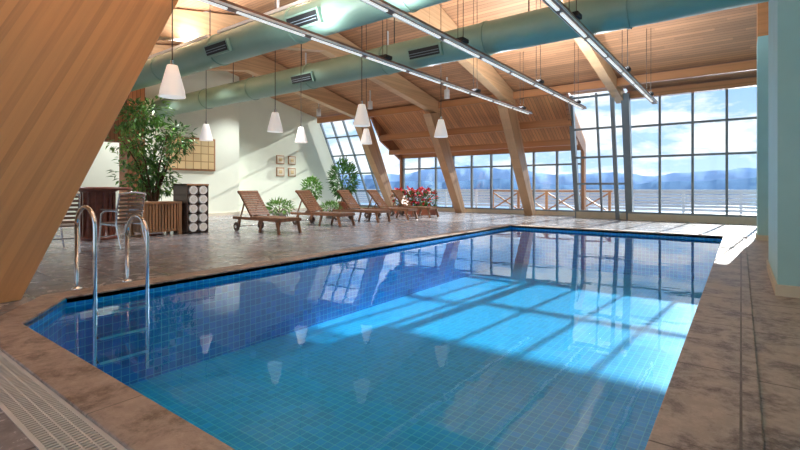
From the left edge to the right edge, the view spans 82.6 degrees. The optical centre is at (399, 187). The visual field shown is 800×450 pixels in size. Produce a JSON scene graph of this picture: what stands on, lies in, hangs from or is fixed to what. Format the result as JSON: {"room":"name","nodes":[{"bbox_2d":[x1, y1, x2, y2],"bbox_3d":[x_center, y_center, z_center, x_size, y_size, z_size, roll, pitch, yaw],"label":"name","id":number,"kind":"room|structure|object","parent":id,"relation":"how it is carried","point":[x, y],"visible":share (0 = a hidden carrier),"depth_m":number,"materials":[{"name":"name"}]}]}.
{"room":"indoor swimming pool","nodes":[
{"label":"indoor swimming pool","id":0,"kind":"room"},
{"bbox_2d":[65,71,340,219],"bbox_3d":[-8.716,-1.890,16.717,1.000,5.980,20.300,0,0,37],"label":"wall","id":1,"kind":"structure","parent":0,"point":[245,152],"depth_m":19.58,"materials":[{"name":"paint"}]},
{"bbox_2d":[165,135,214,170],"bbox_3d":[-7.804,-1.275,17.033,0.080,1.250,1.900,0,0,37],"label":"wall art panel","id":2,"kind":"object","parent":1,"relation":"attached to","point":[203,158],"visible":0.64,"depth_m":17.18,"materials":[{"name":"brown wood"}]},
{"bbox_2d":[63,207,334,223],"bbox_3d":[-8.584,1.040,16.618,0.730,0.120,20.100,0,0,37],"label":"baseboard","id":3,"kind":"structure","parent":1,"relation":"attached to","point":[296,209],"depth_m":18.53,"materials":[{"name":"beige wood"}]},
{"bbox_2d":[276,155,283,163],"bbox_3d":[-5.571,-1.320,21.196,0.060,0.400,0.440,0,0,37],"label":"framed picture","id":4,"kind":"object","parent":1,"relation":"attached to","point":[279,158],"visible":1,"depth_m":21.14,"materials":[{"name":"brown wood"}]},
{"bbox_2d":[276,167,283,175],"bbox_3d":[-5.571,-0.750,21.196,0.060,0.400,0.440,0,0,37],"label":"framed picture","id":5,"kind":"object","parent":1,"relation":"attached to","point":[279,171],"visible":1,"depth_m":21.14,"materials":[{"name":"beige paper"}]},
{"bbox_2d":[288,156,295,164],"bbox_3d":[-5.163,-1.320,21.740,0.060,0.400,0.440,0,0,37],"label":"framed picture","id":6,"kind":"object","parent":1,"relation":"attached to","point":[291,159],"visible":1,"depth_m":21.73,"materials":[{"name":"brown wood"}]},
{"bbox_2d":[288,168,295,176],"bbox_3d":[-5.163,-0.750,21.740,0.060,0.400,0.440,0,0,37],"label":"framed picture","id":7,"kind":"object","parent":1,"relation":"attached to","point":[291,171],"visible":1,"depth_m":21.73,"materials":[{"name":"brown wood"}]},
{"bbox_2d":[0,208,799,449],"bbox_3d":[-1.384,1.100,11.660,18.800,0.001,21.000,0,0,37],"label":"floor","id":8,"kind":"structure","parent":0,"point":[776,319],"depth_m":7.64,"materials":[{"name":"stone"}]},
{"bbox_2d":[55,227,64,246],"bbox_3d":[-6.633,0.584,8.308,0.550,1.043,0.654,0,0,18],"label":"bistro chair","id":9,"kind":"object","parent":8,"relation":"on","point":[61,231],"visible":0.05,"depth_m":8.50,"materials":[{"name":"silver metal"}]},
{"bbox_2d":[0,350,126,449],"bbox_3d":[-1.419,1.128,1.976,4.800,0.064,0.220,0,0,37],"label":"drain grating","id":10,"kind":"object","parent":8,"relation":"on","point":[48,421],"visible":1,"depth_m":2.19,"materials":[{"name":"plastic"}]},
{"bbox_2d":[53,193,80,252],"bbox_3d":[-5.813,0.584,7.784,0.550,1.043,0.654,0,0,-39],"label":"bistro chair","id":11,"kind":"object","parent":8,"relation":"on","point":[78,195],"visible":0.25,"depth_m":7.72,"materials":[{"name":"silver metal"}]},
{"bbox_2d":[78,187,132,240],"bbox_3d":[-6.513,0.540,9.818,1.280,1.120,1.280,0,0,37],"label":"bar table","id":12,"kind":"object","parent":8,"relation":"on","point":[97,198],"visible":0.8,"depth_m":9.59,"materials":[{"name":"brown wood"}]},
{"bbox_2d":[71,205,148,368],"bbox_3d":[-3.151,1.089,4.992,0.630,1.821,0.610,0,0,37],"label":"pool ladder","id":13,"kind":"object","parent":8,"relation":"on","point":[101,361],"visible":0.98,"depth_m":4.90,"materials":[{"name":"silver metal"}]},
{"bbox_2d":[98,191,145,248],"bbox_3d":[-5.194,0.584,8.526,0.654,1.043,0.550,0,0,23],"label":"bistro chair","id":14,"kind":"object","parent":8,"relation":"on","point":[132,209],"visible":0.93,"depth_m":8.39,"materials":[{"name":"silver metal"}]},
{"bbox_2d":[104,88,144,224],"bbox_3d":[-9.069,-1.476,12.452,0.650,5.152,3.850,0,0,37],"label":"wall","id":15,"kind":"structure","parent":8,"relation":"on","point":[134,95],"depth_m":13.50,"materials":[{"name":"brown wood"}]},
{"bbox_2d":[130,201,181,236],"bbox_3d":[-5.743,0.710,10.721,0.630,0.780,0.910,0,0,37],"label":"planter","id":16,"kind":"object","parent":8,"relation":"on","point":[160,216],"visible":0.81,"depth_m":10.57,"materials":[{"name":"brown wood"}]},
{"bbox_2d":[105,95,197,201],"bbox_3d":[-6.638,-0.677,12.297,2.277,3.553,2.090,0,0,-40],"label":"ficus tree","id":17,"kind":"object","parent":16,"relation":"in","point":[152,191],"visible":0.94,"depth_m":12.15,"materials":[{"name":"green plant"}]},
{"bbox_2d":[173,184,208,233],"bbox_3d":[-5.175,0.500,11.283,0.685,1.200,0.550,0,0,37],"label":"cabinet","id":18,"kind":"object","parent":8,"relation":"on","point":[194,197],"visible":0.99,"depth_m":11.04,"materials":[{"name":"brown wood"}]},
{"bbox_2d":[233,191,301,234],"bbox_3d":[-3.369,0.589,11.459,1.964,1.042,0.780,0,0,39],"label":"sun lounger","id":19,"kind":"object","parent":8,"relation":"on","point":[256,215],"visible":1,"depth_m":11.60,"materials":[{"name":"brown wood"}]},
{"bbox_2d":[0,0,535,302],"bbox_3d":[0.482,-1.869,11.161,0.665,5.938,17.697,0,0,34],"label":"wooden beam","id":20,"kind":"structure","parent":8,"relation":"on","point":[68,68],"depth_m":4.72,"materials":[{"name":"brown wood"}]},
{"bbox_2d":[150,45,396,206],"bbox_3d":[-5.540,-1.869,15.618,0.340,5.938,17.742,0,0,37],"label":"frame","id":21,"kind":"object","parent":8,"relation":"on","point":[259,65],"visible":0.39,"depth_m":19.01,"materials":[{"name":"brown wood"}]},
{"bbox_2d":[265,197,294,215],"bbox_3d":[-4.199,0.682,15.882,1.145,0.836,1.179,0,0,37],"label":"potted fern","id":22,"kind":"object","parent":8,"relation":"on","point":[272,201],"visible":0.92,"depth_m":15.77,"materials":[{"name":"green plant"}]},
{"bbox_2d":[300,175,322,207],"bbox_3d":[-4.119,0.211,21.340,1.230,1.777,1.165,0,0,37],"label":"potted shrub","id":23,"kind":"object","parent":8,"relation":"on","point":[308,180],"visible":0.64,"depth_m":21.21,"materials":[{"name":"green plant"}]},
{"bbox_2d":[158,9,465,212],"bbox_3d":[-2.500,-1.869,13.339,0.340,5.938,17.742,0,0,37],"label":"wooden beam","id":24,"kind":"structure","parent":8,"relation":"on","point":[188,25],"depth_m":15.54,"materials":[{"name":"brown wood"}]},
{"bbox_2d":[291,190,354,226],"bbox_3d":[-2.308,0.589,13.542,1.964,1.042,0.780,0,0,32],"label":"sun lounger","id":25,"kind":"object","parent":8,"relation":"on","point":[306,196],"visible":0.91,"depth_m":13.64,"materials":[{"name":"brown wood"}]},
{"bbox_2d":[320,200,342,217],"bbox_3d":[-2.533,0.752,16.646,0.905,0.703,0.928,0,0,13],"label":"potted fern","id":26,"kind":"object","parent":8,"relation":"on","point":[331,203],"visible":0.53,"depth_m":16.54,"materials":[{"name":"green plant"}]},
{"bbox_2d":[325,155,361,209],"bbox_3d":[-2.749,-0.251,22.029,1.762,2.701,1.685,0,0,18],"label":"potted palm","id":27,"kind":"object","parent":8,"relation":"on","point":[348,168],"visible":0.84,"depth_m":21.81,"materials":[{"name":"plant"}]},
{"bbox_2d":[333,190,390,222],"bbox_3d":[-1.299,0.589,15.222,1.964,1.042,0.780,0,0,34],"label":"sun lounger","id":28,"kind":"object","parent":8,"relation":"on","point":[351,199],"visible":0.77,"depth_m":15.30,"materials":[{"name":"brown wood"}]},
{"bbox_2d":[25,226,721,449],"bbox_3d":[1.810,1.625,7.142,5.030,1.050,11.400,0,0,37],"label":"swimming pool","id":29,"kind":"object","parent":8,"relation":"in","point":[446,345],"visible":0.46,"depth_m":5.68,"materials":[{"name":"tile"}]},
{"bbox_2d":[0,224,764,449],"bbox_3d":[1.877,1.115,7.148,5.730,0.070,12.010,0,0,37],"label":"pool coping","id":30,"kind":"object","parent":29,"relation":"on","point":[711,401],"visible":0.99,"depth_m":2.63,"materials":[{"name":"stone"}]},
{"bbox_2d":[430,228,721,253],"bbox_3d":[1.810,1.170,7.142,5.030,0.001,11.400,0,0,37],"label":"wall","id":31,"kind":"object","parent":29,"relation":"attached to","point":[508,236],"visible":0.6,"depth_m":10.14,"materials":[{"name":"blue tile"}]},
{"bbox_2d":[362,190,417,219],"bbox_3d":[-0.368,0.589,16.463,1.964,1.042,0.780,0,0,31],"label":"sun lounger","id":32,"kind":"object","parent":8,"relation":"on","point":[374,194],"visible":0.9,"depth_m":16.54,"materials":[{"name":"brown wood"}]},
{"bbox_2d":[390,190,438,217],"bbox_3d":[0.500,0.589,17.622,1.964,1.042,0.780,0,0,34],"label":"sun lounger","id":33,"kind":"object","parent":8,"relation":"on","point":[405,203],"visible":0.81,"depth_m":17.71,"materials":[{"name":"brown wood"}]},
{"bbox_2d":[391,186,439,214],"bbox_3d":[0.617,0.493,19.143,2.491,1.214,1.020,0,0,37],"label":"flower planter","id":34,"kind":"object","parent":8,"relation":"on","point":[413,201],"visible":0.75,"depth_m":18.84,"materials":[{"name":"ceramic"}]},
{"bbox_2d":[357,206,756,224],"bbox_3d":[4.397,0.990,19.124,18.500,0.220,1.520,0,0,37],"label":"wall","id":35,"kind":"structure","parent":8,"relation":"on","point":[602,215],"depth_m":15.32,"materials":[{"name":"brown wood"}]},
{"bbox_2d":[628,90,756,216],"bbox_3d":[9.655,-1.188,14.383,4.400,4.145,0.120,0,0,37],"label":"window","id":36,"kind":"structure","parent":35,"relation":"in","point":[692,122],"depth_m":14.54,"materials":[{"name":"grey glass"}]},
{"bbox_2d":[569,93,633,219],"bbox_3d":[7.029,-1.144,16.032,1.980,4.536,1.506,0,0,37],"label":"posts","id":37,"kind":"object","parent":8,"relation":"on","point":[626,103],"depth_m":15.58,"materials":[{"name":"grey metal"}]},
{"bbox_2d":[155,0,756,117],"bbox_3d":[-1.874,-3.717,10.839,19.200,2.625,19.900,0,0,37],"label":"ceiling","id":38,"kind":"structure","parent":0,"point":[729,35],"depth_m":13.37,"materials":[{"name":"brown wood"}]},
{"bbox_2d":[158,0,185,98],"bbox_3d":[-2.752,-2.293,5.499,0.300,2.386,0.300,0,0,37],"label":"pendant lamp","id":39,"kind":"object","parent":38,"relation":"hanging from","point":[171,87],"visible":1,"depth_m":5.43,"materials":[{"name":"white glass"}]},
{"bbox_2d":[199,11,212,140],"bbox_3d":[-4.498,-2.605,10.556,0.300,3.010,0.300,0,0,37],"label":"pendant lamp","id":40,"kind":"object","parent":38,"relation":"hanging from","point":[205,135],"visible":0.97,"depth_m":10.48,"materials":[{"name":"white glass"}]},
{"bbox_2d":[267,0,282,132],"bbox_3d":[-2.451,-2.598,8.935,0.300,2.995,0.300,0,0,37],"label":"pendant lamp","id":41,"kind":"object","parent":38,"relation":"hanging from","point":[274,126],"visible":0.99,"depth_m":8.87,"materials":[{"name":"white glass"}]},
{"bbox_2d":[131,0,450,91],"bbox_3d":[-2.924,-3.279,8.771,17.800,1.494,0.706,0,0,37],"label":"ventilation duct","id":42,"kind":"object","parent":38,"relation":"attached to","point":[322,17],"visible":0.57,"depth_m":8.13,"materials":[{"name":"metal"}]},
{"bbox_2d":[147,35,209,59],"bbox_3d":[-5.144,-3.200,10.478,2.800,0.060,0.160,0,0,37],"label":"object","id":43,"kind":"object","parent":42,"relation":"on","point":[204,36],"visible":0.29,"depth_m":10.19,"materials":[{"name":"white paint"}]},
{"bbox_2d":[217,19,254,33],"bbox_3d":[-3.271,-3.200,8.933,1.241,0.060,0.126,0,0,37],"label":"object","id":44,"kind":"object","parent":42,"relation":"on","point":[248,20],"depth_m":8.97,"materials":[{"name":"white paint"}]},
{"bbox_2d":[263,0,310,15],"bbox_3d":[-2.000,-3.200,7.980,1.124,0.060,0.126,0,0,37],"label":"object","id":45,"kind":"object","parent":42,"relation":"on","point":[285,7],"depth_m":8.04,"materials":[{"name":"white paint"}]},
{"bbox_2d":[295,124,306,142],"bbox_3d":[-2.404,-2.777,11.049,0.300,3.353,0.300,0,0,37],"label":"pendant lamp","id":46,"kind":"object","parent":38,"relation":"hanging from","point":[300,136],"visible":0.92,"depth_m":10.96,"materials":[{"name":"white"}]},
{"bbox_2d":[316,103,320,115],"bbox_3d":[-3.607,-3.574,20.199,0.200,0.760,0.200,0,0,37],"label":"spotlight","id":47,"kind":"object","parent":38,"relation":"in","point":[318,111],"visible":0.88,"depth_m":20.13,"materials":[{"name":"white paint"}]},
{"bbox_2d":[353,26,369,126],"bbox_3d":[-0.677,-2.636,8.068,0.300,3.072,0.300,0,0,37],"label":"pendant lamp","id":48,"kind":"object","parent":38,"relation":"hanging from","point":[361,118],"visible":1,"depth_m":8.00,"materials":[{"name":"white"}]},
{"bbox_2d":[198,0,531,113],"bbox_3d":[0.107,-3.526,8.980,0.200,2.456,13.300,0,0,37],"label":"track light","id":49,"kind":"object","parent":38,"relation":"hanging from","point":[384,59],"visible":0.91,"depth_m":7.62,"materials":[{"name":"white paint"}]},
{"bbox_2d":[360,25,371,144],"bbox_3d":[-0.844,-2.901,11.380,0.300,3.603,0.300,0,0,37],"label":"pendant lamp","id":50,"kind":"object","parent":38,"relation":"hanging from","point":[366,138],"visible":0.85,"depth_m":11.32,"materials":[{"name":"white"}]},
{"bbox_2d":[368,90,372,108],"bbox_3d":[-1.206,-3.574,18.400,0.200,0.760,0.200,0,0,37],"label":"spotlight","id":51,"kind":"object","parent":38,"relation":"in","point":[370,103],"visible":1,"depth_m":18.32,"materials":[{"name":"white paint"}]},
{"bbox_2d":[434,117,447,137],"bbox_3d":[0.885,-2.881,9.834,0.300,3.561,0.300,0,0,37],"label":"pendant lamp","id":52,"kind":"object","parent":38,"relation":"hanging from","point":[440,132],"visible":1,"depth_m":9.75,"materials":[{"name":"white"}]},
{"bbox_2d":[444,77,449,98],"bbox_3d":[1.674,-3.574,16.241,0.200,0.760,0.200,0,0,37],"label":"pendant lamp","id":53,"kind":"object","parent":38,"relation":"in","point":[446,91],"visible":0.92,"depth_m":16.18,"materials":[{"name":"white paint"}]},
{"bbox_2d":[151,0,768,117],"bbox_3d":[-1.425,-3.514,10.771,17.800,2.064,0.706,0,0,37],"label":"ventilation duct","id":54,"kind":"object","parent":38,"relation":"attached to","point":[541,26],"visible":0.8,"depth_m":8.47,"materials":[{"name":"metal"}]},
{"bbox_2d":[360,0,586,109],"bbox_3d":[1.417,-3.526,8.060,0.200,2.456,13.400,0,0,37],"label":"track light","id":55,"kind":"object","parent":38,"relation":"hanging from","point":[461,43],"visible":0.92,"depth_m":7.49,"materials":[{"name":"white paint"}]},
{"bbox_2d":[561,0,624,103],"bbox_3d":[5.306,-3.875,12.582,0.260,1.950,7.500,0,0,37],"label":"rafter","id":56,"kind":"object","parent":38,"relation":"attached to","point":[603,69],"visible":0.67,"depth_m":13.40,"materials":[{"name":"brown wood"}]},
{"bbox_2d":[542,0,657,104],"bbox_3d":[2.947,-3.526,7.101,0.200,2.456,13.700,0,0,37],"label":"track light","id":57,"kind":"object","parent":38,"relation":"hanging from","point":[572,19],"visible":0.94,"depth_m":7.36,"materials":[{"name":"white paint"}]},
{"bbox_2d":[370,93,585,209],"bbox_3d":[2.905,-1.210,19.492,8.970,4.620,2.720,0,0,37],"label":"wall","id":58,"kind":"structure","parent":0,"point":[390,145],"depth_m":17.75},
{"bbox_2d":[320,119,381,206],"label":"window","id":59,"kind":"structure","parent":58,"relation":"in","point":[348,136],"depth_m":23.11,"materials":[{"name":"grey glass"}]},
{"bbox_2d":[374,93,585,157],"bbox_3d":[2.932,-2.590,19.503,8.900,2.180,2.770,0,0,37],"label":"ceiling soffit","id":60,"kind":"structure","parent":58,"relation":"attached to","point":[549,107],"depth_m":19.05,"materials":[{"name":"brown wood"}]},
{"bbox_2d":[402,150,580,211],"bbox_3d":[3.673,-0.323,20.491,8.780,2.555,0.120,0,0,37],"label":"window","id":61,"kind":"structure","parent":58,"relation":"in","point":[557,164],"depth_m":20.13,"materials":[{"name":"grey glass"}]},
{"bbox_2d":[317,60,756,154],"bbox_3d":[3.737,-2.560,18.075,18.300,1.880,1.910,0,0,37],"label":"trim","id":62,"kind":"structure","parent":58,"relation":"attached to","point":[751,65],"depth_m":16.45,"materials":[{"name":"brown wood"}]},
{"bbox_2d":[572,90,625,212],"bbox_3d":[7.057,-1.210,16.128,1.720,4.200,0.934,0,0,37],"label":"window","id":63,"kind":"structure","parent":58,"relation":"in","point":[596,95],"depth_m":16.18,"materials":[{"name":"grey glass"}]},
{"bbox_2d":[756,2,767,240],"bbox_3d":[8.151,-1.531,9.575,1.040,5.263,0.760,0,0,37],"label":"wall","id":64,"kind":"structure","parent":0,"point":[762,8],"depth_m":9.54,"materials":[{"name":"teal paint"}]},
{"bbox_2d":[766,0,799,297],"bbox_3d":[4.845,-1.455,5.148,1.020,5.110,2.010,0,0,37],"label":"wall","id":65,"kind":"structure","parent":0,"point":[783,262],"depth_m":4.64,"materials":[{"name":"teal paint"}]},
{"label":"outside","id":66,"kind":"structure","parent":0,"visible":0},
{"bbox_2d":[350,202,756,214],"bbox_3d":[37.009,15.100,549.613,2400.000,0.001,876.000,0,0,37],"label":"terrace floor","id":67,"kind":"structure","parent":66,"point":[428,202],"depth_m":319.59,"materials":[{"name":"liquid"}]},
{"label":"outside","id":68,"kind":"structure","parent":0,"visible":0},
{"bbox_2d":[340,165,756,185],"bbox_3d":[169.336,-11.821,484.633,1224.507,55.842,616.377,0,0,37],"label":"mountain range","id":69,"kind":"object","parent":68,"point":[463,174],"visible":0.12,"depth_m":715.22,"materials":[{"name":"blue"}]},
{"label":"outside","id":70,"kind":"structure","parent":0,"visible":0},
{"bbox_2d":[341,177,756,205],"bbox_3d":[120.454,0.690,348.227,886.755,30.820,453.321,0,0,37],"label":"railing","id":71,"kind":"object","parent":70,"point":[500,183],"visible":0.14,"depth_m":488.15,"materials":[{"name":"brown wood"}]},
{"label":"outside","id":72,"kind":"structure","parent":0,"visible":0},
{"bbox_3d":[5.497,1.265,22.342,34.000,0.270,4.850,0,0,37],"label":"terrace","id":73,"kind":"object","parent":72,"visible":0},
{"bbox_2d":[348,189,756,214],"bbox_3d":[6.742,0.600,24.002,34.100,1.060,0.200,0,0,37],"label":"balustrade","id":74,"kind":"object","parent":73,"relation":"on","point":[636,193],"visible":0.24,"depth_m":20.74,"materials":[{"name":"metal"}]},
{"bbox_2d":[493,190,612,210],"bbox_3d":[6.503,0.615,20.182,5.400,1.030,0.140,0,0,37],"label":"railing","id":75,"kind":"object","parent":73,"relation":"on","point":[546,193],"visible":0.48,"depth_m":20.09,"materials":[{"name":"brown wood"}]}
]}

